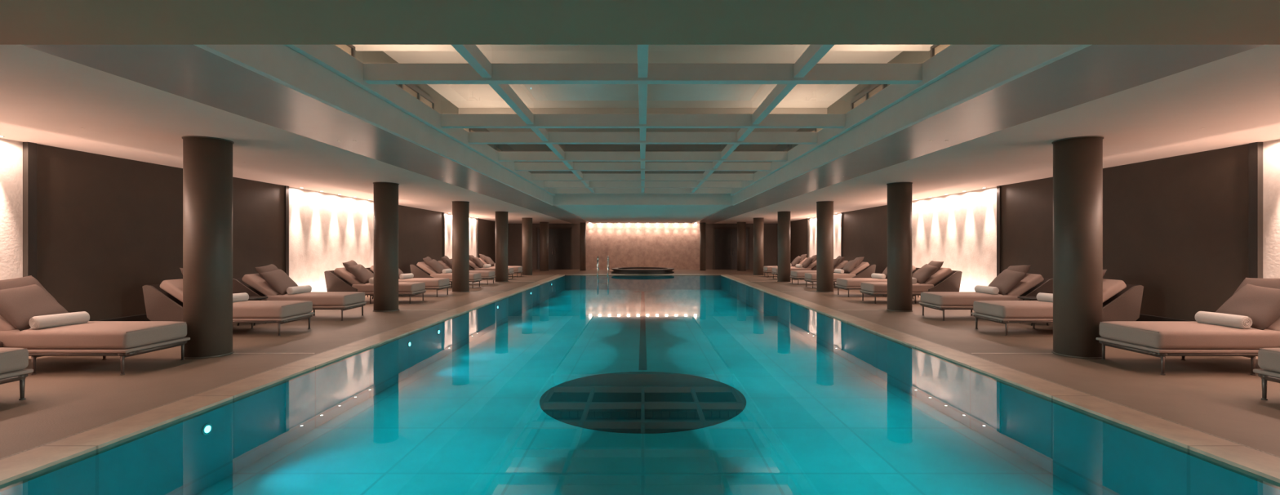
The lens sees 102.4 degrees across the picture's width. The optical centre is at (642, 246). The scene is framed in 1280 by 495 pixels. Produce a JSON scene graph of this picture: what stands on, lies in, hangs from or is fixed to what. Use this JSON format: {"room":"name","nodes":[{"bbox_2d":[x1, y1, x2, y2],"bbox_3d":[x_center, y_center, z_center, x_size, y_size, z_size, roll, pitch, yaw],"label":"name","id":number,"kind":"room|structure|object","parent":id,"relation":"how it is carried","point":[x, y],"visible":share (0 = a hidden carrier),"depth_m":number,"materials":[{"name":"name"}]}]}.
{"room":"spa","nodes":[
{"label":"spa","id":0,"kind":"room"},
{"bbox_2d":[0,137,508,320],"bbox_3d":[-8.235,0.015,14.650,0.330,3.370,33.300,0,0,0],"label":"wall","id":1,"kind":"structure","parent":0,"point":[93,229],"depth_m":8.24,"materials":[{"name":"wood"}]},
{"bbox_2d":[96,264,508,320],"bbox_3d":[-7.990,1.250,14.750,0.220,0.300,32.400,0,0,0],"label":"baseboard","id":2,"kind":"structure","parent":1,"relation":"attached to","point":[140,317],"depth_m":8.12,"materials":[{"name":"brown metal"}]},
{"bbox_2d":[355,49,515,162],"bbox_3d":[-5.300,-2.900,10.750,0.200,2.000,20.500,0,0,0],"label":"wall","id":3,"kind":"structure","parent":0,"point":[442,105],"depth_m":12.50,"materials":[{"name":"paint"}]},
{"bbox_2d":[335,44,355,57],"bbox_3d":[-5.160,-2.800,8.300,0.080,1.600,1.720,0,0,0],"label":"window","id":4,"kind":"structure","parent":3,"relation":"in","point":[350,49],"depth_m":9.03,"materials":[{"name":"beige glass"}]},
{"bbox_2d":[398,84,435,110],"bbox_3d":[-5.160,-2.800,11.800,0.080,1.600,1.720,0,0,0],"label":"window","id":5,"kind":"structure","parent":3,"relation":"in","point":[411,89],"depth_m":11.77,"materials":[{"name":"glass"}]},
{"bbox_2d":[493,143,506,151],"bbox_3d":[-5.160,-2.800,18.800,0.080,1.600,1.720,0,0,0],"label":"window","id":6,"kind":"structure","parent":3,"relation":"in","point":[496,146],"depth_m":18.33,"materials":[{"name":"grey glass"}]},
{"bbox_2d":[0,44,1279,223],"bbox_3d":[0.000,-1.512,14.650,16.800,0.315,33.300,0,0,0],"label":"ceiling","id":7,"kind":"structure","parent":0,"point":[133,102],"depth_m":5.93,"materials":[{"name":"paint"}]},
{"bbox_2d":[0,0,1279,44],"bbox_3d":[0.000,-1.688,0.500,16.600,1.024,5.000,0,0,0],"label":"ceiling bulkhead","id":8,"kind":"object","parent":7,"relation":"attached to","point":[22,22],"depth_m":2.70,"materials":[{"name":"paint"}]},
{"bbox_2d":[589,222,696,225],"bbox_3d":[0.000,-1.306,30.840,6.524,0.131,0.224,0,0,0],"label":"recessed light","id":9,"kind":"object","parent":7,"relation":"in","point":[599,224],"visible":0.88,"depth_m":30.77,"materials":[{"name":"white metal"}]},
{"bbox_2d":[195,44,1090,205],"bbox_3d":[0.000,-1.610,9.950,5.990,0.540,13.900,0,0,0],"label":"frame","id":10,"kind":"object","parent":7,"relation":"attached to","point":[368,92],"visible":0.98,"depth_m":6.60,"materials":[{"name":"paint"}]},
{"bbox_2d":[0,269,1279,457],"bbox_3d":[0.000,1.550,14.500,16.200,0.300,33.000,0,0,0],"label":"floor","id":11,"kind":"structure","parent":0,"point":[1220,396],"depth_m":5.92,"materials":[{"name":"stone"}]},
{"bbox_2d":[0,346,33,399],"bbox_3d":[-6.656,0.965,4.341,2.147,0.870,0.870,0,0,1],"label":"chaise lounge","id":12,"kind":"object","parent":11,"relation":"on","point":[13,361],"visible":1,"depth_m":4.60,"materials":[{"name":"fabric"}]},
{"bbox_2d":[0,315,190,374],"bbox_3d":[-6.656,0.965,5.974,2.147,0.870,0.870,0,0,0],"label":"chaise lounge","id":13,"kind":"object","parent":11,"relation":"on","point":[123,339],"visible":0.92,"depth_m":5.60,"materials":[{"name":"fabric"}]},
{"bbox_2d":[0,315,17,330],"bbox_3d":[-7.229,0.776,5.976,0.664,0.490,0.720,0,0,0],"label":"cushion","id":14,"kind":"object","parent":13,"relation":"on","point":[5,325],"depth_m":5.64,"materials":[{"name":"fabric"}]},
{"bbox_2d":[0,275,57,301],"bbox_3d":[-7.298,0.580,6.057,0.348,0.451,0.551,0,0,-4],"label":"throw pillow","id":15,"kind":"object","parent":13,"relation":"on","point":[28,280],"visible":0.24,"depth_m":6.05,"materials":[{"name":"fabric"}]},
{"bbox_2d":[0,283,68,330],"bbox_3d":[-6.999,0.685,5.857,0.410,0.480,0.617,0,0,-4],"label":"throw pillow","id":16,"kind":"object","parent":13,"relation":"on","point":[18,305],"visible":0.83,"depth_m":5.77,"materials":[{"name":"fabric"}]},
{"bbox_2d":[29,311,89,328],"bbox_3d":[-6.651,0.843,5.877,0.149,0.148,0.471,0,0,10],"label":"rolled towel","id":17,"kind":"object","parent":13,"relation":"on","point":[41,322],"visible":1,"depth_m":5.81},
{"bbox_2d":[182,135,234,359],"bbox_3d":[-5.600,0.015,6.630,0.514,2.770,0.514,0,0,0],"label":"column","id":18,"kind":"structure","parent":11,"relation":"on","point":[207,161],"depth_m":6.43,"materials":[{"name":"paint"}]},
{"bbox_2d":[142,278,314,336],"bbox_3d":[-6.656,0.965,8.379,2.147,0.870,0.870,0,0,0],"label":"chaise lounge","id":19,"kind":"object","parent":11,"relation":"on","point":[163,301],"visible":0.59,"depth_m":7.99,"materials":[{"name":"fabric"}]},
{"bbox_2d":[160,278,182,302],"bbox_3d":[-7.229,0.776,8.378,0.664,0.490,0.720,0,0,0],"label":"cushion","id":20,"kind":"object","parent":19,"relation":"on","point":[174,287],"depth_m":8.03,"materials":[{"name":"fabric"}]},
{"bbox_2d":[232,292,248,302],"bbox_3d":[-6.651,0.843,8.338,0.149,0.148,0.471,0,0,10],"label":"rolled towel","id":21,"kind":"object","parent":19,"relation":"on","point":[244,296],"visible":0.44,"depth_m":8.40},
{"bbox_2d":[237,296,267,325],"bbox_3d":[-7.000,1.159,9.215,0.460,0.488,0.460,0,0,0],"label":"side table","id":22,"kind":"object","parent":11,"relation":"on","point":[257,298],"visible":0.39,"depth_m":9.15,"materials":[{"name":"brown metal"}]},
{"bbox_2d":[232,273,366,320],"bbox_3d":[-6.656,0.965,10.032,2.147,0.870,0.870,0,0,-1],"label":"chaise lounge","id":23,"kind":"object","parent":11,"relation":"on","point":[253,284],"visible":0.6,"depth_m":9.67,"materials":[{"name":"fabric"}]},
{"bbox_2d":[241,273,279,295],"bbox_3d":[-7.229,0.776,10.022,0.664,0.490,0.720,0,0,-1],"label":"cushion","id":24,"kind":"object","parent":23,"relation":"on","point":[255,281],"depth_m":9.67,"materials":[{"name":"fabric"}]},
{"bbox_2d":[254,263,277,278],"bbox_3d":[-7.298,0.580,10.144,0.348,0.456,0.555,0,0,-4],"label":"throw pillow","id":25,"kind":"object","parent":23,"relation":"on","point":[271,267],"visible":0.34,"depth_m":10.00,"materials":[{"name":"fabric"}]},
{"bbox_2d":[260,268,297,294],"bbox_3d":[-6.999,0.685,9.944,0.410,0.480,0.618,0,0,-5],"label":"throw pillow","id":26,"kind":"object","parent":23,"relation":"on","point":[277,279],"visible":0.91,"depth_m":9.77,"materials":[{"name":"fabric"}]},
{"bbox_2d":[286,284,311,294],"bbox_3d":[-6.651,0.843,9.964,0.149,0.148,0.471,0,0,10],"label":"rolled towel","id":27,"kind":"object","parent":23,"relation":"on","point":[308,288],"visible":1,"depth_m":9.88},
{"bbox_2d":[324,266,426,303],"bbox_3d":[-6.656,0.965,12.908,2.147,0.870,0.870,0,0,0],"label":"chaise lounge","id":28,"kind":"object","parent":11,"relation":"on","point":[340,279],"visible":0.68,"depth_m":12.52,"materials":[{"name":"fabric"}]},
{"bbox_2d":[342,259,357,273],"bbox_3d":[-7.299,0.580,13.010,0.348,0.464,0.563,0,0,-5],"label":"throw pillow","id":29,"kind":"object","parent":28,"relation":"on","point":[351,263],"visible":0.41,"depth_m":12.82,"materials":[{"name":"fabric"}]},
{"bbox_2d":[333,266,368,284],"bbox_3d":[-7.229,0.776,12.912,0.664,0.490,0.720,0,0,0],"label":"cushion","id":30,"kind":"object","parent":28,"relation":"on","point":[343,273],"depth_m":12.56,"materials":[{"name":"fabric"}]},
{"bbox_2d":[347,263,373,284],"bbox_3d":[-6.998,0.685,12.810,0.409,0.469,0.607,0,0,-4],"label":"throw pillow","id":31,"kind":"object","parent":28,"relation":"on","point":[360,272],"visible":0.97,"depth_m":12.62,"materials":[{"name":"fabric"}]},
{"bbox_2d":[373,182,399,311],"bbox_3d":[-5.600,0.015,11.220,0.514,2.770,0.514,0,0,0],"label":"column","id":32,"kind":"structure","parent":11,"relation":"on","point":[385,193],"depth_m":11.02,"materials":[{"name":"paint"}]},
{"bbox_2d":[365,265,450,297],"bbox_3d":[-6.656,0.965,14.568,2.147,0.870,0.870,0,0,1],"label":"chaise lounge","id":33,"kind":"object","parent":11,"relation":"on","point":[431,283],"visible":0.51,"depth_m":14.20,"materials":[{"name":"fabric"}]},
{"bbox_2d":[369,265,399,278],"bbox_3d":[-7.229,0.776,14.577,0.664,0.490,0.720,0,0,1],"label":"cushion","id":34,"kind":"object","parent":33,"relation":"on","point":[371,268],"depth_m":14.22,"materials":[{"name":"fabric"}]},
{"bbox_2d":[399,273,413,279],"bbox_3d":[-6.651,0.843,14.482,0.149,0.148,0.471,0,0,10],"label":"rolled towel","id":35,"kind":"object","parent":33,"relation":"on","point":[402,276],"visible":1,"depth_m":14.36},
{"bbox_2d":[409,261,481,288],"bbox_3d":[-6.656,0.965,17.501,2.147,0.870,0.870,0,0,0],"label":"chaise lounge","id":36,"kind":"object","parent":11,"relation":"on","point":[420,269],"visible":0.54,"depth_m":17.12,"materials":[{"name":"fabric"}]},
{"bbox_2d":[422,256,431,267],"bbox_3d":[-7.299,0.580,17.653,0.348,0.465,0.565,0,0,-5],"label":"throw pillow","id":37,"kind":"object","parent":36,"relation":"on","point":[427,259],"visible":0.53,"depth_m":17.43,"materials":[{"name":"fabric"}]},
{"bbox_2d":[416,261,438,274],"bbox_3d":[-7.229,0.776,17.502,0.664,0.490,0.720,0,0,0],"label":"cushion","id":38,"kind":"object","parent":36,"relation":"on","point":[427,269],"depth_m":17.15,"materials":[{"name":"fabric"}]},
{"bbox_2d":[427,258,444,273],"bbox_3d":[-7.000,0.685,17.453,0.414,0.499,0.637,0,0,-6],"label":"throw pillow","id":39,"kind":"object","parent":36,"relation":"on","point":[433,263],"visible":0.97,"depth_m":17.24,"materials":[{"name":"fabric"}]},
{"bbox_2d":[451,200,469,292],"bbox_3d":[-5.600,0.015,15.810,0.514,2.770,0.514,0,0,0],"label":"column","id":40,"kind":"structure","parent":11,"relation":"on","point":[460,209],"depth_m":15.60,"materials":[{"name":"paint"}]},
{"bbox_2d":[437,260,495,284],"bbox_3d":[-6.656,0.965,19.158,2.147,0.870,0.870,0,0,0],"label":"chaise lounge","id":41,"kind":"object","parent":11,"relation":"on","point":[485,274],"visible":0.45,"depth_m":18.81,"materials":[{"name":"fabric"}]},
{"bbox_2d":[437,260,452,269],"bbox_3d":[-7.229,0.776,19.163,0.664,0.490,0.720,0,0,0],"label":"cushion","id":42,"kind":"object","parent":41,"relation":"on","point":[441,262],"depth_m":18.82,"materials":[{"name":"fabric"}]},
{"bbox_2d":[469,259,514,279],"bbox_3d":[-6.656,0.965,22.000,2.147,0.870,0.870,0,0,0],"label":"chaise lounge","id":43,"kind":"object","parent":11,"relation":"on","point":[473,266],"visible":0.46,"depth_m":21.64,"materials":[{"name":"fabric"}]},
{"bbox_2d":[469,259,479,268],"bbox_3d":[-7.229,0.776,22.000,0.664,0.490,0.720,0,0,0],"label":"cushion","id":44,"kind":"object","parent":43,"relation":"on","point":[472,265],"depth_m":21.65,"materials":[{"name":"fabric"}]},
{"bbox_2d":[471,257,484,267],"bbox_3d":[-6.998,0.685,21.927,0.410,0.448,0.589,0,0,-2],"label":"throw pillow","id":45,"kind":"object","parent":43,"relation":"on","point":[478,262],"visible":0.98,"depth_m":21.71,"materials":[{"name":"fabric"}]},
{"bbox_2d":[479,257,523,276],"bbox_3d":[-6.656,0.965,23.608,2.147,0.870,0.870,0,0,0],"label":"chaise lounge","id":46,"kind":"object","parent":11,"relation":"on","point":[517,269],"visible":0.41,"depth_m":23.26,"materials":[{"name":"fabric"}]},
{"bbox_2d":[483,255,494,266],"bbox_3d":[-6.999,0.685,23.495,0.413,0.502,0.629,0,0,8],"label":"throw pillow","id":47,"kind":"object","parent":46,"relation":"on","point":[488,260],"visible":0.87,"depth_m":23.28,"materials":[{"name":"fabric"}]},
{"bbox_2d":[494,211,508,281],"bbox_3d":[-5.600,0.015,20.400,0.514,2.770,0.514,0,0,0],"label":"column","id":48,"kind":"structure","parent":11,"relation":"on","point":[501,217],"depth_m":20.19,"materials":[{"name":"paint"}]},
{"bbox_2d":[521,217,532,275],"bbox_3d":[-5.600,0.015,24.900,0.514,2.770,0.514,0,0,0],"label":"column","id":49,"kind":"structure","parent":11,"relation":"on","point":[526,223],"depth_m":24.69,"materials":[{"name":"paint"}]},
{"bbox_2d":[539,222,548,271],"bbox_3d":[-5.600,0.015,29.200,0.514,2.770,0.514,0,0,0],"label":"column","id":50,"kind":"structure","parent":11,"relation":"on","point":[544,226],"depth_m":28.99,"materials":[{"name":"paint"}]},
{"bbox_2d":[579,222,586,270],"bbox_3d":[-3.450,0.015,29.600,0.364,2.770,0.364,0,0,0],"label":"column","id":51,"kind":"structure","parent":11,"relation":"on","point":[582,225],"depth_m":29.45,"materials":[{"name":"paint"}]},
{"bbox_2d":[0,308,1279,494],"bbox_3d":[0.000,1.840,12.300,7.840,0.760,26.000,0,0,0],"label":"swimming pool","id":52,"kind":"object","parent":11,"relation":"in","point":[833,406],"visible":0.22,"depth_m":5.53,"materials":[{"name":"liquid"}]},
{"bbox_2d":[201,328,439,435],"bbox_3d":[-3.812,1.600,13.000,0.016,0.100,17.100,0,0,0],"label":"underwater light","id":53,"kind":"object","parent":52,"relation":"attached to","point":[206,428],"visible":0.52,"depth_m":4.50,"materials":[{"name":"glass"}]},
{"bbox_2d":[0,274,1279,491],"bbox_3d":[0.000,1.428,12.300,8.480,0.064,26.600,0,0,0],"label":"pool coping","id":54,"kind":"object","parent":52,"relation":"on","point":[21,467],"visible":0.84,"depth_m":4.46,"materials":[{"name":"stone"}]},
{"bbox_2d":[596,255,608,275],"bbox_3d":[-1.950,1.177,25.150,0.548,1.445,0.610,0,0,0],"label":"pool ladder","id":55,"kind":"object","parent":54,"relation":"attached to","point":[597,258],"visible":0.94,"depth_m":25.40,"materials":[{"name":"silver metal"}]},
{"bbox_2d":[638,308,646,369],"bbox_3d":[0.000,2.117,16.420,0.800,0.006,15.240,0,0,0],"label":"lane","id":56,"kind":"object","parent":52,"relation":"on","point":[642,346],"visible":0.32,"depth_m":11.05,"materials":[{"name":"tile"}]},
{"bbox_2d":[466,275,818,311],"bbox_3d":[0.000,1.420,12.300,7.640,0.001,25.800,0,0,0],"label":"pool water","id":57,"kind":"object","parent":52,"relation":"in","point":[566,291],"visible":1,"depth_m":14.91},
{"bbox_2d":[539,371,746,433],"bbox_3d":[0.000,2.117,7.250,2.860,0.006,2.860,0,0,0],"label":"medallion","id":58,"kind":"object","parent":52,"relation":"on","point":[627,402],"visible":1,"depth_m":6.94,"materials":[{"name":"tile"}]},
{"bbox_2d":[611,266,674,274],"bbox_3d":[0.000,1.283,27.350,3.340,0.226,3.340,0,0,0],"label":"tub","id":59,"kind":"object","parent":11,"relation":"on","point":[630,270],"visible":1,"depth_m":26.21,"materials":[{"name":"black stone"}]},
{"bbox_2d":[232,280,1053,353],"bbox_3d":[0.000,1.399,15.865,10.800,0.003,18.294,0,0,0],"label":"trim","id":60,"kind":"structure","parent":11,"relation":"on","point":[508,281],"depth_m":6.72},
{"bbox_2d":[699,222,706,270],"bbox_3d":[3.450,0.015,29.600,0.364,2.770,0.364,0,0,0],"label":"column","id":61,"kind":"structure","parent":11,"relation":"on","point":[702,225],"depth_m":29.45,"materials":[{"name":"paint"}]},
{"bbox_2d":[737,222,746,271],"bbox_3d":[5.600,0.015,29.200,0.514,2.770,0.514,0,0,0],"label":"column","id":62,"kind":"structure","parent":11,"relation":"on","point":[741,226],"depth_m":28.99,"materials":[{"name":"paint"}]},
{"bbox_2d":[753,217,764,275],"bbox_3d":[5.600,0.015,24.900,0.514,2.770,0.514,0,0,0],"label":"column","id":63,"kind":"structure","parent":11,"relation":"on","point":[758,223],"depth_m":24.69,"materials":[{"name":"paint"}]},
{"bbox_2d":[777,211,791,281],"bbox_3d":[5.600,0.015,20.400,0.514,2.770,0.514,0,0,0],"label":"column","id":64,"kind":"structure","parent":11,"relation":"on","point":[784,217],"depth_m":20.19,"materials":[{"name":"paint"}]},
{"bbox_2d":[763,257,806,275],"bbox_3d":[6.656,0.965,23.579,2.147,0.870,0.870,0,0,1],"label":"chaise lounge","id":65,"kind":"object","parent":11,"relation":"on","point":[768,269],"visible":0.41,"depth_m":23.24,"materials":[{"name":"fabric"}]},
{"bbox_2d":[791,255,801,266],"bbox_3d":[6.999,0.685,23.484,0.410,0.484,0.618,0,0,5],"label":"throw pillow","id":66,"kind":"object","parent":65,"relation":"on","point":[797,259],"visible":0.95,"depth_m":23.26,"materials":[{"name":"fabric"}]},
{"bbox_2d":[791,257,806,266],"bbox_3d":[7.229,0.776,23.568,0.664,0.490,0.720,0,0,1],"label":"cushion","id":67,"kind":"object","parent":65,"relation":"on","point":[799,263],"depth_m":23.27,"materials":[{"name":"fabric"}]},
{"bbox_2d":[771,259,816,279],"bbox_3d":[6.656,0.965,21.998,2.147,0.870,0.870,0,0,0],"label":"chaise lounge","id":68,"kind":"object","parent":11,"relation":"on","point":[812,266],"visible":0.41,"depth_m":21.64,"materials":[{"name":"fabric"}]},
{"bbox_2d":[801,257,813,267],"bbox_3d":[7.000,0.685,21.891,0.412,0.451,0.589,0,0,3],"label":"throw pillow","id":69,"kind":"object","parent":68,"relation":"on","point":[807,261],"visible":0.98,"depth_m":21.66,"materials":[{"name":"fabric"}]},
{"bbox_2d":[806,259,816,268],"bbox_3d":[7.229,0.776,21.996,0.664,0.490,0.720,0,0,0],"label":"cushion","id":70,"kind":"object","parent":68,"relation":"on","point":[813,265],"depth_m":21.64,"materials":[{"name":"fabric"}]},
{"bbox_2d":[790,260,848,284],"bbox_3d":[6.656,0.965,19.169,2.147,0.870,0.870,0,0,-1],"label":"chaise lounge","id":71,"kind":"object","parent":11,"relation":"on","point":[797,274],"visible":0.38,"depth_m":18.82,"materials":[{"name":"fabric"}]},
{"bbox_2d":[833,260,848,271],"bbox_3d":[7.229,0.776,19.179,0.664,0.490,0.720,0,0,-1],"label":"cushion","id":72,"kind":"object","parent":71,"relation":"on","point":[842,264],"depth_m":18.84,"materials":[{"name":"fabric"}]},
{"bbox_2d":[816,200,834,292],"bbox_3d":[5.600,0.015,15.810,0.514,2.770,0.514,0,0,0],"label":"column","id":73,"kind":"structure","parent":11,"relation":"on","point":[824,209],"depth_m":15.60,"materials":[{"name":"paint"}]},
{"bbox_2d":[804,262,875,288],"bbox_3d":[6.656,0.965,17.480,2.147,0.870,0.870,0,0,1],"label":"chaise lounge","id":74,"kind":"object","parent":11,"relation":"on","point":[864,269],"visible":0.55,"depth_m":17.11,"materials":[{"name":"fabric"}]},
{"bbox_2d":[842,258,859,272],"bbox_3d":[6.998,0.685,17.403,0.413,0.503,0.630,0,0,-8],"label":"throw pillow","id":75,"kind":"object","parent":74,"relation":"on","point":[850,265],"visible":0.93,"depth_m":17.20,"materials":[{"name":"fabric"}]},
{"bbox_2d":[847,262,869,274],"bbox_3d":[7.229,0.776,17.469,0.664,0.490,0.720,0,0,1],"label":"cushion","id":76,"kind":"object","parent":74,"relation":"on","point":[858,269],"depth_m":17.12,"materials":[{"name":"fabric"}]},
{"bbox_2d":[835,265,919,297],"bbox_3d":[6.656,0.965,14.558,2.147,0.870,0.870,0,0,0],"label":"chaise lounge","id":77,"kind":"object","parent":11,"relation":"on","point":[846,283],"visible":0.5,"depth_m":14.20,"materials":[{"name":"fabric"}]},
{"bbox_2d":[871,273,885,279],"bbox_3d":[6.651,0.843,14.522,0.149,0.148,0.471,0,0,-12],"label":"rolled towel","id":78,"kind":"object","parent":77,"relation":"on","point":[882,276],"visible":1,"depth_m":14.41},
{"bbox_2d":[886,182,912,311],"bbox_3d":[5.600,0.015,11.220,0.514,2.770,0.514,0,0,0],"label":"column","id":79,"kind":"structure","parent":11,"relation":"on","point":[899,193],"depth_m":11.01,"materials":[{"name":"paint"}]},
{"bbox_2d":[859,266,962,303],"bbox_3d":[6.656,0.965,12.889,2.147,0.870,0.870,0,0,1],"label":"chaise lounge","id":80,"kind":"object","parent":11,"relation":"on","point":[945,279],"visible":0.59,"depth_m":12.51,"materials":[{"name":"fabric"}]},
{"bbox_2d":[911,263,937,283],"bbox_3d":[6.999,0.685,12.807,0.410,0.483,0.617,0,0,5],"label":"throw pillow","id":81,"kind":"object","parent":80,"relation":"on","point":[924,273],"visible":0.98,"depth_m":12.62,"materials":[{"name":"fabric"}]},
{"bbox_2d":[916,266,952,284],"bbox_3d":[7.229,0.776,12.883,0.664,0.490,0.720,0,0,1],"label":"cushion","id":82,"kind":"object","parent":80,"relation":"on","point":[942,273],"depth_m":12.53,"materials":[{"name":"fabric"}]},
{"bbox_2d":[928,260,943,275],"bbox_3d":[7.300,0.580,13.007,0.350,0.416,0.520,0,0,2],"label":"throw pillow","id":83,"kind":"object","parent":80,"relation":"on","point":[938,264],"visible":0.35,"depth_m":12.80,"materials":[{"name":"fabric"}]},
{"bbox_2d":[919,273,1053,320],"bbox_3d":[6.656,0.965,10.033,2.147,0.870,0.870,0,0,1],"label":"chaise lounge","id":84,"kind":"object","parent":11,"relation":"on","point":[1031,284],"visible":0.56,"depth_m":9.67,"materials":[{"name":"fabric"}]},
{"bbox_2d":[974,284,999,294],"bbox_3d":[6.651,0.843,9.955,0.149,0.148,0.471,0,0,-7],"label":"rolled towel","id":85,"kind":"object","parent":84,"relation":"on","point":[978,288],"visible":1,"depth_m":9.87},
{"bbox_2d":[988,268,1026,294],"bbox_3d":[6.999,0.685,9.935,0.410,0.475,0.611,0,0,4],"label":"throw pillow","id":86,"kind":"object","parent":84,"relation":"on","point":[1007,279],"visible":0.89,"depth_m":9.76,"materials":[{"name":"fabric"}]},
{"bbox_2d":[1007,264,1031,279],"bbox_3d":[7.298,0.580,10.135,0.348,0.451,0.551,0,0,-4],"label":"throw pillow","id":87,"kind":"object","parent":84,"relation":"on","point":[1024,268],"visible":0.27,"depth_m":9.98,"materials":[{"name":"fabric"}]},
{"bbox_2d":[1006,273,1044,296],"bbox_3d":[7.229,0.776,10.024,0.664,0.490,0.720,0,0,1],"label":"cushion","id":88,"kind":"object","parent":84,"relation":"on","point":[1029,281],"depth_m":9.67,"materials":[{"name":"fabric"}]},
{"bbox_2d":[1017,296,1048,325],"bbox_3d":[7.000,1.159,9.215,0.460,0.488,0.460,0,0,0],"label":"side table","id":89,"kind":"object","parent":11,"relation":"on","point":[1029,298],"visible":0.39,"depth_m":9.15,"materials":[{"name":"brown metal"}]},
{"bbox_2d":[971,278,1143,336],"bbox_3d":[6.656,0.965,8.374,2.147,0.870,0.870,0,0,0],"label":"chaise lounge","id":90,"kind":"object","parent":11,"relation":"on","point":[1122,301],"visible":0.56,"depth_m":7.99,"materials":[{"name":"fabric"}]},
{"bbox_2d":[1036,292,1053,302],"bbox_3d":[6.651,0.843,8.340,0.149,0.148,0.471,0,0,-11],"label":"rolled towel","id":91,"kind":"object","parent":90,"relation":"on","point":[1041,296],"visible":0.44,"depth_m":8.40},
{"bbox_2d":[1102,278,1126,302],"bbox_3d":[7.229,0.776,8.371,0.664,0.490,0.720,0,0,0],"label":"cushion","id":92,"kind":"object","parent":90,"relation":"on","point":[1111,287],"depth_m":8.02,"materials":[{"name":"fabric"}]},
{"bbox_2d":[1051,135,1103,359],"bbox_3d":[5.600,0.015,6.630,0.514,2.770,0.514,0,0,0],"label":"column","id":93,"kind":"structure","parent":11,"relation":"on","point":[1077,161],"depth_m":6.43,"materials":[{"name":"paint"}]},
{"bbox_2d":[1096,316,1279,375],"bbox_3d":[6.656,0.965,5.957,2.147,0.870,0.870,0,0,1],"label":"chaise lounge","id":94,"kind":"object","parent":11,"relation":"on","point":[1161,339],"visible":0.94,"depth_m":5.59,"materials":[{"name":"fabric"}]},
{"bbox_2d":[1195,311,1252,328],"bbox_3d":[6.651,0.843,5.903,0.149,0.148,0.471,0,0,-3],"label":"rolled towel","id":95,"kind":"object","parent":94,"relation":"on","point":[1203,317],"visible":1,"depth_m":5.83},
{"bbox_2d":[1214,283,1279,329],"bbox_3d":[6.999,0.685,5.883,0.410,0.479,0.614,0,0,5],"label":"throw pillow","id":96,"kind":"object","parent":94,"relation":"on","point":[1261,304],"visible":0.86,"depth_m":5.80,"materials":[{"name":"fabric"}]},
{"bbox_2d":[1233,277,1279,293],"bbox_3d":[7.299,0.580,6.083,0.353,0.431,0.527,0,0,-4],"label":"throw pillow","id":97,"kind":"object","parent":94,"relation":"on","point":[1266,282],"visible":0.24,"depth_m":6.08,"materials":[{"name":"fabric"}]},
{"bbox_2d":[1265,316,1279,331],"bbox_3d":[7.229,0.776,5.950,0.664,0.490,0.720,0,0,1],"label":"cushion","id":98,"kind":"object","parent":94,"relation":"on","point":[1275,326],"depth_m":5.65,"materials":[{"name":"fabric"}]},
{"bbox_2d":[1253,347,1279,399],"bbox_3d":[6.656,0.965,4.321,2.147,0.870,0.870,0,0,1],"label":"chaise lounge","id":99,"kind":"object","parent":11,"relation":"on","point":[1268,358],"visible":1,"depth_m":4.62,"materials":[{"name":"fabric"}]},
{"bbox_2d":[515,161,769,173],"bbox_3d":[0.000,-2.900,21.100,10.400,2.000,0.200,0,0,0],"label":"beam","id":100,"kind":"structure","parent":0,"point":[531,171],"depth_m":21.00,"materials":[{"name":"paint"}]},
{"bbox_2d":[353,44,932,151],"bbox_3d":[0.000,-3.825,10.750,10.400,0.550,20.500,0,0,0],"label":"ceiling","id":101,"kind":"structure","parent":0,"point":[468,98],"depth_m":12.80,"materials":[{"name":"paint"}]},
{"bbox_2d":[508,222,777,269],"bbox_3d":[0.000,0.015,31.150,16.800,3.370,0.300,0,0,0],"label":"wall","id":102,"kind":"structure","parent":0,"point":[642,245],"depth_m":31.05,"materials":[{"name":"stone"}]},
{"bbox_2d":[535,226,572,269],"bbox_3d":[-5.350,0.135,30.960,2.160,2.530,0.080,0,0,0],"label":"door","id":103,"kind":"structure","parent":102,"relation":"in","point":[560,238],"depth_m":30.97,"materials":[{"name":"brown wood"}]},
{"bbox_2d":[713,226,750,269],"bbox_3d":[5.350,0.135,30.960,2.160,2.530,0.080,0,0,0],"label":"door","id":104,"kind":"structure","parent":102,"relation":"in","point":[725,238],"depth_m":30.97,"materials":[{"name":"brown wood"}]},
{"bbox_2d":[769,49,930,162],"bbox_3d":[5.300,-2.900,10.750,0.200,2.000,20.500,0,0,0],"label":"wall","id":105,"kind":"structure","parent":0,"point":[842,105],"depth_m":12.50,"materials":[{"name":"paint"}]},
{"bbox_2d":[778,143,791,151],"bbox_3d":[5.160,-2.800,18.800,0.080,1.600,1.720,0,0,0],"label":"window","id":106,"kind":"structure","parent":105,"relation":"in","point":[788,146],"depth_m":18.33,"materials":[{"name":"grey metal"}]},
{"bbox_2d":[850,84,887,110],"bbox_3d":[5.160,-2.800,11.800,0.080,1.600,1.720,0,0,0],"label":"window","id":107,"kind":"structure","parent":105,"relation":"in","point":[873,89],"depth_m":11.77,"materials":[{"name":"glass"}]},
{"bbox_2d":[930,44,950,57],"bbox_3d":[5.160,-2.800,8.300,0.080,1.600,1.720,0,0,0],"label":"window","id":108,"kind":"structure","parent":105,"relation":"in","point":[935,49],"depth_m":9.03,"materials":[{"name":"glass"}]},
{"bbox_2d":[777,138,1279,321],"bbox_3d":[8.235,0.015,14.650,0.330,3.370,33.300,0,0,0],"label":"wall","id":109,"kind":"structure","parent":0,"point":[1188,229],"depth_m":8.32,"materials":[{"name":"stone"}]},
{"bbox_2d":[777,264,1195,321],"bbox_3d":[7.990,1.250,14.750,0.220,0.300,32.400,0,0,0],"label":"baseboard","id":110,"kind":"structure","parent":109,"relation":"attached to","point":[1142,317],"depth_m":8.11,"materials":[{"name":"brown metal"}]},
{"bbox_3d":[0.000,-1.800,10.750,10.400,0.200,20.500,0,0,0],"label":"floor","id":111,"kind":"structure","parent":0,"visible":0},
{"bbox_2d":[543,161,737,173],"bbox_3d":[-0.006,-2.420,17.210,6.612,1.040,0.040,0,0,0],"label":"balustrade","id":112,"kind":"object","parent":111,"relation":"on","point":[544,162],"visible":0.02,"depth_m":17.20,"materials":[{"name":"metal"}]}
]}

